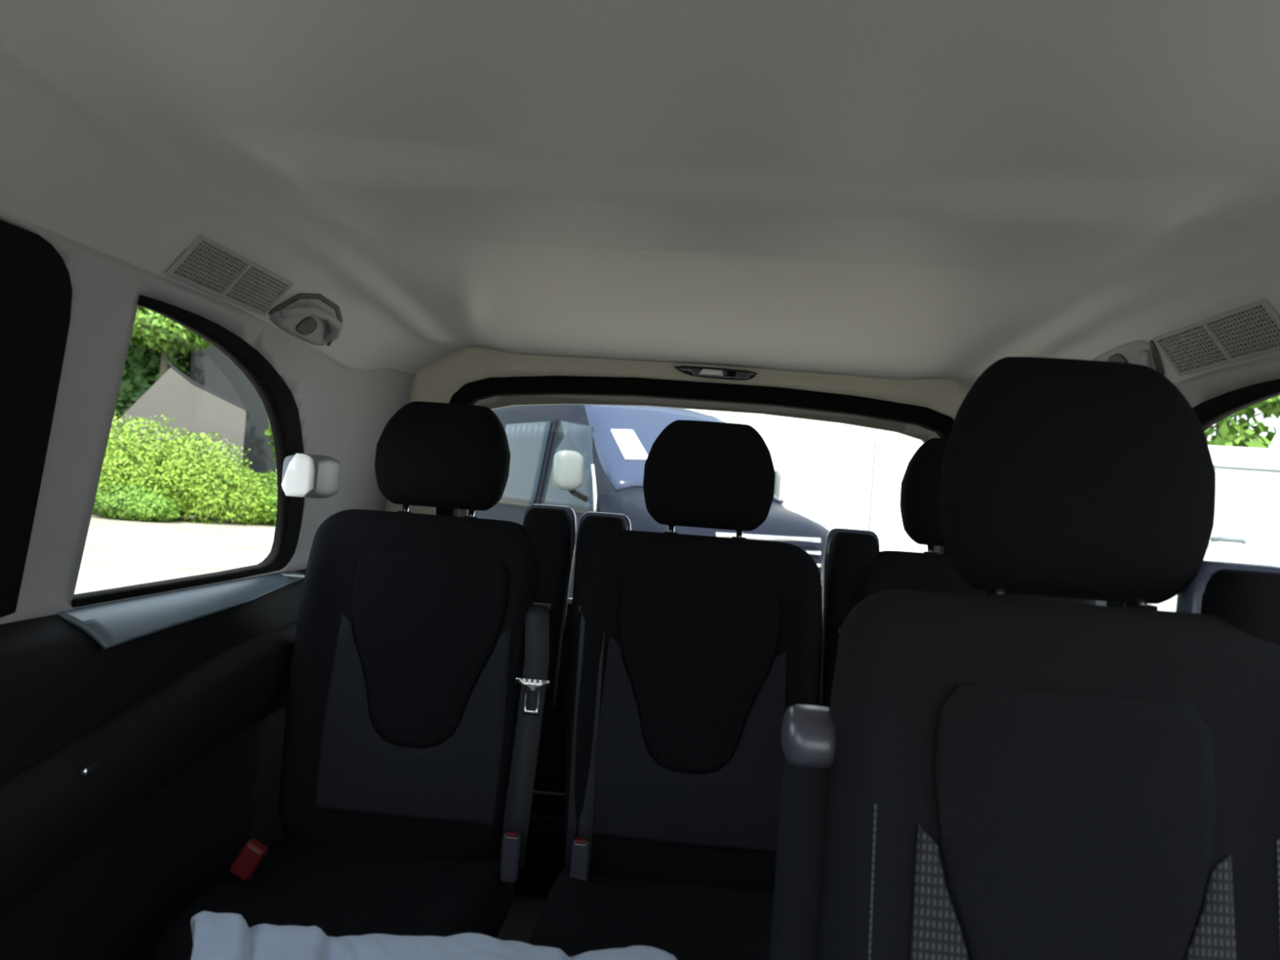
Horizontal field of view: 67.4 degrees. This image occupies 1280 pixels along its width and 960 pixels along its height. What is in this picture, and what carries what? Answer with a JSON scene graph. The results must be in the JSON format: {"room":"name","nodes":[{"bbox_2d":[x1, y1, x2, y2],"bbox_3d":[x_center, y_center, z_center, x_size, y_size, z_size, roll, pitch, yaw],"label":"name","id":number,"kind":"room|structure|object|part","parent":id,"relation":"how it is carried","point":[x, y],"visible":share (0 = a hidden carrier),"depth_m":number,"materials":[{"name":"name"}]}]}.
{"room":"vehicle interior","nodes":[
{"label":"vehicle interior","id":0,"kind":"room"},
{"bbox_2d":[74,510,275,594],"bbox_3d":[2.285,2.185,39.901,180.000,0.001,160.000,4,-1,3],"label":"ground","id":1,"kind":"structure","parent":0,"point":[119,553],"depth_m":15.27,"materials":[{"name":"concrete"}]},
{"bbox_2d":[92,412,160,514],"bbox_3d":[-13.121,-0.480,22.766,3.639,2.603,2.692,4,-1,3],"label":"bush","id":2,"kind":"object","parent":1,"relation":"on","point":[124,424],"visible":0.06,"depth_m":22.33,"materials":[{"name":"green plant"}]},
{"bbox_2d":[93,481,184,522],"bbox_3d":[-11.407,0.482,21.605,2.279,0.905,1.600,4,-1,3],"label":"bush","id":3,"kind":"object","parent":1,"relation":"on","point":[136,505],"visible":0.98,"depth_m":21.19,"materials":[{"name":"green plant"}]},
{"bbox_2d":[113,338,191,418],"bbox_3d":[-17.004,-3.103,30.763,6.482,7.416,3.595,4,-1,-1],"label":"tree","id":4,"kind":"object","parent":1,"relation":"on","point":[142,368],"visible":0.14,"depth_m":29.66,"materials":[{"name":"green plant"}]},
{"bbox_2d":[97,414,213,520],"bbox_3d":[-11.572,-0.318,22.384,3.223,2.511,2.410,4,-1,-13],"label":"bush","id":5,"kind":"object","parent":1,"relation":"on","point":[140,471],"visible":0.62,"depth_m":21.86,"materials":[{"name":"green plant"}]},
{"bbox_2d":[129,305,213,377],"bbox_3d":[-14.361,-3.016,28.376,4.910,7.567,3.378,4,-1,3],"label":"tree","id":6,"kind":"object","parent":1,"relation":"on","point":[151,328],"visible":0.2,"depth_m":27.64,"materials":[{"name":"green plant"}]},
{"bbox_2d":[102,364,250,513],"bbox_3d":[-13.131,-1.115,26.579,3.978,3.896,3.686,5,-1,-26],"label":"outbuilding","id":7,"kind":"object","parent":1,"relation":"on","point":[193,405],"visible":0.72,"depth_m":25.17,"materials":[{"name":"stone"}]},
{"bbox_2d":[173,348,191,376],"bbox_3d":[-15.146,-2.941,32.680,4.021,7.421,3.080,4,-1,3],"label":"tree","id":8,"kind":"object","parent":1,"relation":"on","point":[186,362],"visible":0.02,"depth_m":31.48,"materials":[{"name":"green plant"}]},
{"bbox_2d":[141,430,254,524],"bbox_3d":[-10.409,-0.092,22.570,2.778,2.223,1.954,4,-1,3],"label":"bush","id":9,"kind":"object","parent":1,"relation":"on","point":[225,474],"visible":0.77,"depth_m":22.18,"materials":[{"name":"green plant"}]},
{"bbox_3d":[-10.376,0.359,22.571,0.138,1.266,0.115,4,-1,3],"label":"stem","id":10,"kind":"part","parent":9,"relation":"part of","materials":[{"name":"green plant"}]},
{"bbox_2d":[187,465,277,524],"bbox_3d":[-9.858,0.335,23.245,2.492,1.472,1.788,4,-1,3],"label":"bush","id":11,"kind":"object","parent":1,"relation":"on","point":[255,513],"visible":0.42,"depth_m":22.80,"materials":[{"name":"green plant"}]},
{"bbox_2d":[189,345,276,479],"bbox_3d":[-12.357,-3.244,35.250,8.000,8.500,6.400,5,-1,-25],"label":"building","id":12,"kind":"structure","parent":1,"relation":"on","point":[213,370],"depth_m":31.61,"materials":[{"name":"stone"}]},
{"bbox_2d":[233,472,277,526],"bbox_3d":[-9.272,0.456,23.619,2.552,1.347,1.775,4,-1,3],"label":"bush","id":13,"kind":"object","parent":1,"relation":"on","point":[273,491],"visible":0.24,"depth_m":23.03,"materials":[{"name":"green plant"}]},
{"bbox_2d":[257,468,277,524],"bbox_3d":[-8.546,0.401,23.750,2.509,1.562,1.790,4,-1,3],"label":"bush","id":14,"kind":"object","parent":1,"relation":"on","point":[272,472],"visible":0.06,"depth_m":23.28,"materials":[{"name":"green plant"}]},
{"bbox_2d":[264,419,276,465],"bbox_3d":[-10.554,-0.978,28.914,1.367,4.105,1.421,4,-1,3],"label":"tree","id":15,"kind":"object","parent":1,"relation":"on","point":[268,433],"visible":0.02,"depth_m":28.60,"materials":[{"name":"green plant"}]},
{"bbox_2d":[474,404,829,597],"bbox_3d":[-0.372,0.345,9.965,2.418,2.434,5.898,5,-1,-28],"label":"van","id":16,"kind":"object","parent":1,"relation":"on","point":[584,459],"visible":0.27,"depth_m":8.63,"materials":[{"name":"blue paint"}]},
{"bbox_2d":[551,449,587,502],"bbox_3d":[-0.587,-0.033,8.204,0.323,0.433,0.241,4,-1,3],"label":"mirror","id":17,"kind":"object","parent":16,"relation":"attached to","point":[567,465],"depth_m":8.14,"materials":[{"name":"white plastic"}]},
{"bbox_3d":[-0.389,0.065,8.206,0.030,0.402,0.356,4,-1,-13],"label":"window trim","id":18,"kind":"part","parent":16,"relation":"part of","materials":[{"name":"grey plastic"}]},
{"bbox_2d":[773,470,783,503],"bbox_3d":[1.288,0.122,9.232,0.213,0.433,0.154,4,-1,3],"label":"mirror","id":19,"kind":"object","parent":16,"relation":"attached to","point":[778,476],"depth_m":9.18,"materials":[{"name":"white plastic"}]},
{"bbox_2d":[743,413,927,552],"bbox_3d":[4.453,0.576,11.585,6.494,2.742,2.024,4,-1,9],"label":"wall","id":20,"kind":"structure","parent":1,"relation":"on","point":[834,475],"depth_m":10.98,"materials":[{"name":"white paint"}]},
{"bbox_2d":[1148,444,1279,611],"bbox_3d":[5.840,0.939,6.834,5.494,2.095,2.125,4,-1,9],"label":"van","id":21,"kind":"object","parent":1,"relation":"on","point":[1246,527],"visible":0.09,"depth_m":6.22,"materials":[{"name":"white paint"}]},
{"bbox_3d":[4.530,1.027,6.032,2.800,0.700,0.012,4,-1,10],"label":"panel","id":22,"kind":"part","parent":21,"relation":"part of","materials":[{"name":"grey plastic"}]},
{"bbox_3d":[3.778,0.385,6.150,0.220,0.046,0.072,4,-1,9],"label":"door handle","id":23,"kind":"part","parent":21,"relation":"part of","materials":[{"name":"silver metal"}]},
{"bbox_3d":[4.623,-0.025,6.131,2.800,0.016,0.014,4,-1,9],"label":"roof rail","id":24,"kind":"part","parent":21,"relation":"part of","materials":[{"name":"silver metal"}]},
{"bbox_2d":[1204,395,1279,448],"bbox_3d":[9.354,-0.341,15.524,3.703,5.426,2.834,4,-1,3],"label":"tree","id":25,"kind":"object","parent":1,"relation":"on","point":[1226,434],"visible":0.08,"depth_m":15.20,"materials":[{"name":"green plant"}]},
{"bbox_2d":[0,209,416,624],"bbox_3d":[-0.779,0.016,0.523,0.167,0.666,3.951,4,-1,3],"label":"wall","id":26,"kind":"structure","parent":0,"point":[344,413],"depth_m":1.33,"materials":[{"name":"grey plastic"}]},
{"bbox_2d":[0,219,72,617],"bbox_3d":[-0.800,-0.047,0.669,0.119,0.517,1.118,4,-1,3],"label":"window","id":27,"kind":"structure","parent":26,"relation":"in","point":[36,291],"depth_m":1.16,"materials":[{"name":"black glass"}]},
{"bbox_2d":[79,763,100,777],"bbox_3d":[-0.715,0.377,1.248,0.010,0.010,0.032,4,-1,3],"label":"panel catch","id":28,"kind":"object","parent":26,"relation":"attached to","point":[94,767],"visible":1,"depth_m":1.24,"materials":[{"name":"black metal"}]},
{"bbox_2d":[0,621,297,918],"bbox_3d":[-0.771,0.413,1.040,0.080,0.280,2.400,4,-1,3],"label":"trim","id":29,"kind":"structure","parent":26,"relation":"attached to","point":[51,815],"depth_m":1.35,"materials":[{"name":"black plastic"}]},
{"bbox_2d":[0,568,306,959],"bbox_3d":[-0.823,0.575,0.512,0.131,0.805,3.945,4,-1,3],"label":"trim","id":30,"kind":"structure","parent":26,"relation":"attached to","point":[116,900],"depth_m":1.44,"materials":[{"name":"black plastic"}]},
{"bbox_2d":[57,570,305,649],"bbox_3d":[-0.749,0.215,1.709,0.071,0.050,0.790,4,-1,3],"label":"trim","id":31,"kind":"structure","parent":26,"relation":"attached to","point":[113,624],"depth_m":1.52,"materials":[{"name":"grey plastic"}]},
{"bbox_2d":[71,294,304,607],"bbox_3d":[-0.744,-0.036,1.717,0.104,0.450,0.741,4,-1,3],"label":"window","id":32,"kind":"structure","parent":26,"relation":"in","point":[278,401],"depth_m":1.78,"materials":[{"name":"black rubber"}]},
{"bbox_2d":[281,573,304,577],"bbox_3d":[-0.725,0.201,2.014,0.055,0.004,0.010,4,-1,3],"label":"trim","id":33,"kind":"structure","parent":26,"relation":"attached to","point":[285,575],"depth_m":2.01,"materials":[{"name":"grey plastic"}]},
{"bbox_2d":[281,453,341,498],"bbox_3d":[-0.672,-0.008,1.965,0.076,0.090,0.148,4,-1,3],"label":"guide","id":34,"kind":"object","parent":26,"relation":"attached to","point":[304,475],"visible":1,"depth_m":1.90,"materials":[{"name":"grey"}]},
{"bbox_2d":[496,894,546,943],"bbox_3d":[-0.051,1.055,0.444,1.700,0.040,4.060,4,-1,3],"label":"floor","id":35,"kind":"structure","parent":0,"point":[524,912],"depth_m":2.28,"materials":[{"name":"carpet"}]},
{"bbox_2d":[151,401,576,959],"bbox_3d":[-0.429,0.430,1.688,0.523,1.184,0.635,4,-1,3],"label":"passenger seat","id":36,"kind":"object","parent":35,"relation":"on","point":[424,668],"visible":0.98,"depth_m":1.79,"materials":[{"name":"black fabric"}]},
{"bbox_2d":[230,838,267,882],"bbox_3d":[-0.640,0.658,1.567,0.055,0.142,0.029,4,-1,3],"label":"belt buckle","id":37,"kind":"object","parent":36,"relation":"on","point":[245,865],"visible":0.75,"depth_m":1.55,"materials":[{"name":"red plastic"}]},
{"bbox_2d":[151,836,514,959],"bbox_3d":[-0.480,0.741,1.628,0.470,0.161,0.520,4,-1,3],"label":"cushion","id":38,"kind":"object","parent":36,"relation":"on","point":[340,886],"depth_m":1.58,"materials":[{"name":"black fabric"}]},
{"bbox_3d":[-0.479,0.079,1.951,0.013,0.086,0.023,4,-1,3],"label":"headrest post","id":39,"kind":"part","parent":36,"relation":"part of","materials":[{"name":"silver metal"}]},
{"bbox_3d":[-0.440,0.397,1.857,0.476,0.660,0.195,4,-1,3],"label":"backrest","id":40,"kind":"part","parent":36,"relation":"part of","materials":[{"name":"black fabric"}]},
{"bbox_3d":[-0.419,0.441,1.788,0.345,0.356,0.060,4,-1,6],"label":"fabric panel","id":41,"kind":"part","parent":36,"relation":"part of","materials":[{"name":"black fabric"}]},
{"bbox_3d":[-0.408,0.318,1.810,0.301,0.350,0.072,4,-1,3],"label":"panel","id":42,"kind":"part","parent":36,"relation":"part of","materials":[{"name":"black fabric"}]},
{"bbox_3d":[-0.344,0.089,1.942,0.013,0.086,0.023,4,-1,3],"label":"headrest post","id":43,"kind":"part","parent":36,"relation":"part of","materials":[{"name":"silver metal"}]},
{"bbox_2d":[528,419,822,959],"bbox_3d":[0.078,0.468,1.657,0.493,1.184,0.635,4,-1,3],"label":"passenger seat","id":44,"kind":"object","parent":35,"relation":"on","point":[689,655],"visible":0.91,"depth_m":1.77,"materials":[{"name":"black fabric"}]},
{"bbox_2d":[528,867,773,959],"bbox_3d":[0.060,0.781,1.595,0.470,0.161,0.520,4,-1,3],"label":"cushion","id":45,"kind":"object","parent":44,"relation":"on","point":[686,913],"depth_m":1.58,"materials":[{"name":"black fabric"}]},
{"bbox_3d":[0.060,0.119,1.918,0.013,0.086,0.023,4,-1,3],"label":"headrest post","id":46,"kind":"part","parent":44,"relation":"part of","materials":[{"name":"silver metal"}]},
{"bbox_3d":[0.092,0.480,1.759,0.346,0.354,0.062,4,-1,3],"label":"fabric panel","id":47,"kind":"part","parent":44,"relation":"part of","materials":[{"name":"black fabric"}]},
{"bbox_3d":[0.100,0.437,1.824,0.476,0.660,0.195,4,-1,3],"label":"backrest","id":48,"kind":"part","parent":44,"relation":"part of","materials":[{"name":"black fabric"}]},
{"bbox_3d":[0.103,0.355,1.778,0.300,0.350,0.072,4,-1,3],"label":"panel","id":49,"kind":"part","parent":44,"relation":"part of","materials":[{"name":"black fabric"}]},
{"bbox_3d":[0.196,0.129,1.909,0.013,0.086,0.023,4,-1,3],"label":"headrest post","id":50,"kind":"part","parent":44,"relation":"part of","materials":[{"name":"silver metal"}]},
{"bbox_2d":[819,437,1096,707],"bbox_3d":[0.577,0.505,1.627,0.515,1.184,0.635,4,-1,3],"label":"passenger seat","id":51,"kind":"object","parent":35,"relation":"on","point":[855,569],"visible":0.23,"depth_m":1.82,"materials":[{"name":"black fabric"}]},
{"bbox_3d":[0.570,0.157,1.886,0.013,0.086,0.023,4,-1,3],"label":"headrest post","id":52,"kind":"part","parent":51,"relation":"part of","materials":[{"name":"silver metal"}]},
{"bbox_3d":[0.609,0.474,1.792,0.476,0.660,0.195,4,-1,3],"label":"backrest","id":53,"kind":"part","parent":51,"relation":"part of","materials":[{"name":"black fabric"}]},
{"bbox_2d":[769,356,1279,959],"bbox_3d":[0.356,0.468,0.696,0.498,1.198,0.640,4,-1,3],"label":"passenger seat","id":54,"kind":"object","parent":35,"relation":"on","point":[997,775],"visible":1,"depth_m":0.85,"materials":[{"name":"grey fabric"}]},
{"bbox_3d":[0.149,0.448,0.908,0.048,0.415,0.108,4,-1,3],"label":"armrest","id":55,"kind":"part","parent":54,"relation":"part of","materials":[{"name":"black plastic"}]},
{"bbox_3d":[0.357,0.128,0.956,0.013,0.086,0.023,4,-1,3],"label":"headrest post","id":56,"kind":"part","parent":54,"relation":"part of","materials":[{"name":"silver metal"}]},
{"bbox_3d":[0.380,0.444,0.864,0.442,0.660,0.194,4,-1,3],"label":"backrest","id":57,"kind":"part","parent":54,"relation":"part of","materials":[{"name":"grey fabric"}]},
{"bbox_3d":[0.361,0.487,0.801,0.276,0.354,0.066,4,-1,3],"label":"fabric panel","id":58,"kind":"part","parent":54,"relation":"part of","materials":[{"name":"grey fabric"}]},
{"bbox_3d":[0.371,0.362,0.818,0.240,0.350,0.072,4,-1,3],"label":"panel","id":59,"kind":"part","parent":54,"relation":"part of","materials":[{"name":"grey fabric"}]},
{"bbox_3d":[0.493,0.138,0.948,0.013,0.086,0.023,4,-1,3],"label":"headrest post","id":60,"kind":"part","parent":54,"relation":"part of","materials":[{"name":"silver metal"}]},
{"bbox_3d":[-0.199,0.769,0.970,0.440,0.523,0.200,4,-1,3],"label":"bag","id":61,"kind":"object","parent":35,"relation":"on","visible":0},
{"bbox_2d":[191,911,676,959],"bbox_3d":[-0.197,0.491,0.940,0.594,0.072,0.194,4,-1,3],"label":"crumpled cloth","id":62,"kind":"object","parent":61,"relation":"on","point":[226,935],"visible":1,"depth_m":0.96,"materials":[{"name":"white fabric"}]},
{"bbox_2d":[0,0,1279,387],"bbox_3d":[0.075,-0.315,0.836,1.651,0.222,3.225,4,-1,3],"label":"ceiling","id":63,"kind":"structure","parent":0,"point":[891,189],"depth_m":1.14,"materials":[{"name":"fabric"}]},
{"bbox_2d":[164,234,293,316],"bbox_3d":[-0.646,-0.321,1.533,0.054,0.065,0.310,4,-1,3],"label":"ceiling vent","id":64,"kind":"object","parent":63,"relation":"in","point":[228,275],"visible":1,"depth_m":1.51,"materials":[{"name":"grey plastic"}]},
{"bbox_2d":[267,293,342,346],"bbox_3d":[-0.624,-0.309,1.835,0.073,0.080,0.285,4,-1,3],"label":"handle","id":65,"kind":"object","parent":63,"relation":"attached to","point":[315,319],"visible":1,"depth_m":1.81,"materials":[{"name":"grey plastic"}]},
{"bbox_2d":[1092,339,1164,374],"bbox_3d":[0.884,-0.199,1.745,0.062,0.082,0.285,4,-1,3],"label":"handle","id":66,"kind":"object","parent":63,"relation":"attached to","point":[1141,352],"visible":0.37,"depth_m":1.67,"materials":[{"name":"grey plastic"}]},
{"bbox_2d":[1152,297,1279,376],"bbox_3d":[0.867,-0.209,1.440,0.054,0.065,0.310,4,-1,3],"label":"ceiling vent","id":67,"kind":"object","parent":63,"relation":"in","point":[1222,339],"visible":1,"depth_m":1.42,"materials":[{"name":"grey plastic"}]},
{"bbox_2d":[385,347,970,515],"bbox_3d":[0.149,-0.018,2.416,1.620,0.575,0.020,4,-1,3],"label":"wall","id":68,"kind":"structure","parent":0,"point":[438,381],"depth_m":2.42,"materials":[{"name":"grey plastic"}]},
{"bbox_2d":[513,813,565,897],"bbox_3d":[0.098,0.671,2.406,1.720,0.804,0.020,4,-1,3],"label":"trim","id":69,"kind":"structure","parent":68,"relation":"attached to","point":[545,851],"depth_m":2.41,"materials":[{"name":"black plastic"}]},
{"bbox_2d":[436,376,954,816],"bbox_3d":[0.129,0.314,2.480,1.336,1.122,0.116,4,-1,3],"label":"door","id":70,"kind":"structure","parent":68,"relation":"in","point":[922,424],"depth_m":2.46,"materials":[{"name":"black plastic"}]},
{"bbox_3d":[0.108,0.590,2.482,1.240,0.490,0.012,4,-1,3],"label":"panel","id":71,"kind":"part","parent":70,"relation":"part of","materials":[{"name":"black fabric"}]},
{"bbox_2d":[674,365,757,380],"bbox_3d":[0.189,-0.267,2.401,0.208,0.027,0.016,4,-1,3],"label":"lamp","id":72,"kind":"object","parent":68,"relation":"attached to","point":[700,371],"visible":1,"depth_m":2.40,"materials":[{"name":"grey plastic"}]},
{"bbox_2d":[726,370,736,377],"bbox_3d":[0.228,-0.264,2.393,0.022,0.014,0.004,4,-1,3],"label":"switch","id":73,"kind":"object","parent":72,"relation":"attached to","point":[729,373],"depth_m":2.39,"materials":[{"name":"black plastic"}]},
{"bbox_2d":[1095,354,1279,605],"bbox_3d":[0.826,0.135,0.424,0.167,0.666,3.951,4,-1,3],"label":"wall","id":74,"kind":"structure","parent":0,"point":[1197,389],"depth_m":1.48,"materials":[{"name":"grey plastic"}]},
{"bbox_2d":[1106,378,1279,607],"bbox_3d":[0.944,0.089,1.614,0.104,0.450,0.741,4,-1,3],"label":"window","id":75,"kind":"structure","parent":74,"relation":"in","point":[1209,412],"depth_m":1.47,"materials":[{"name":"black rubber"}]}
]}

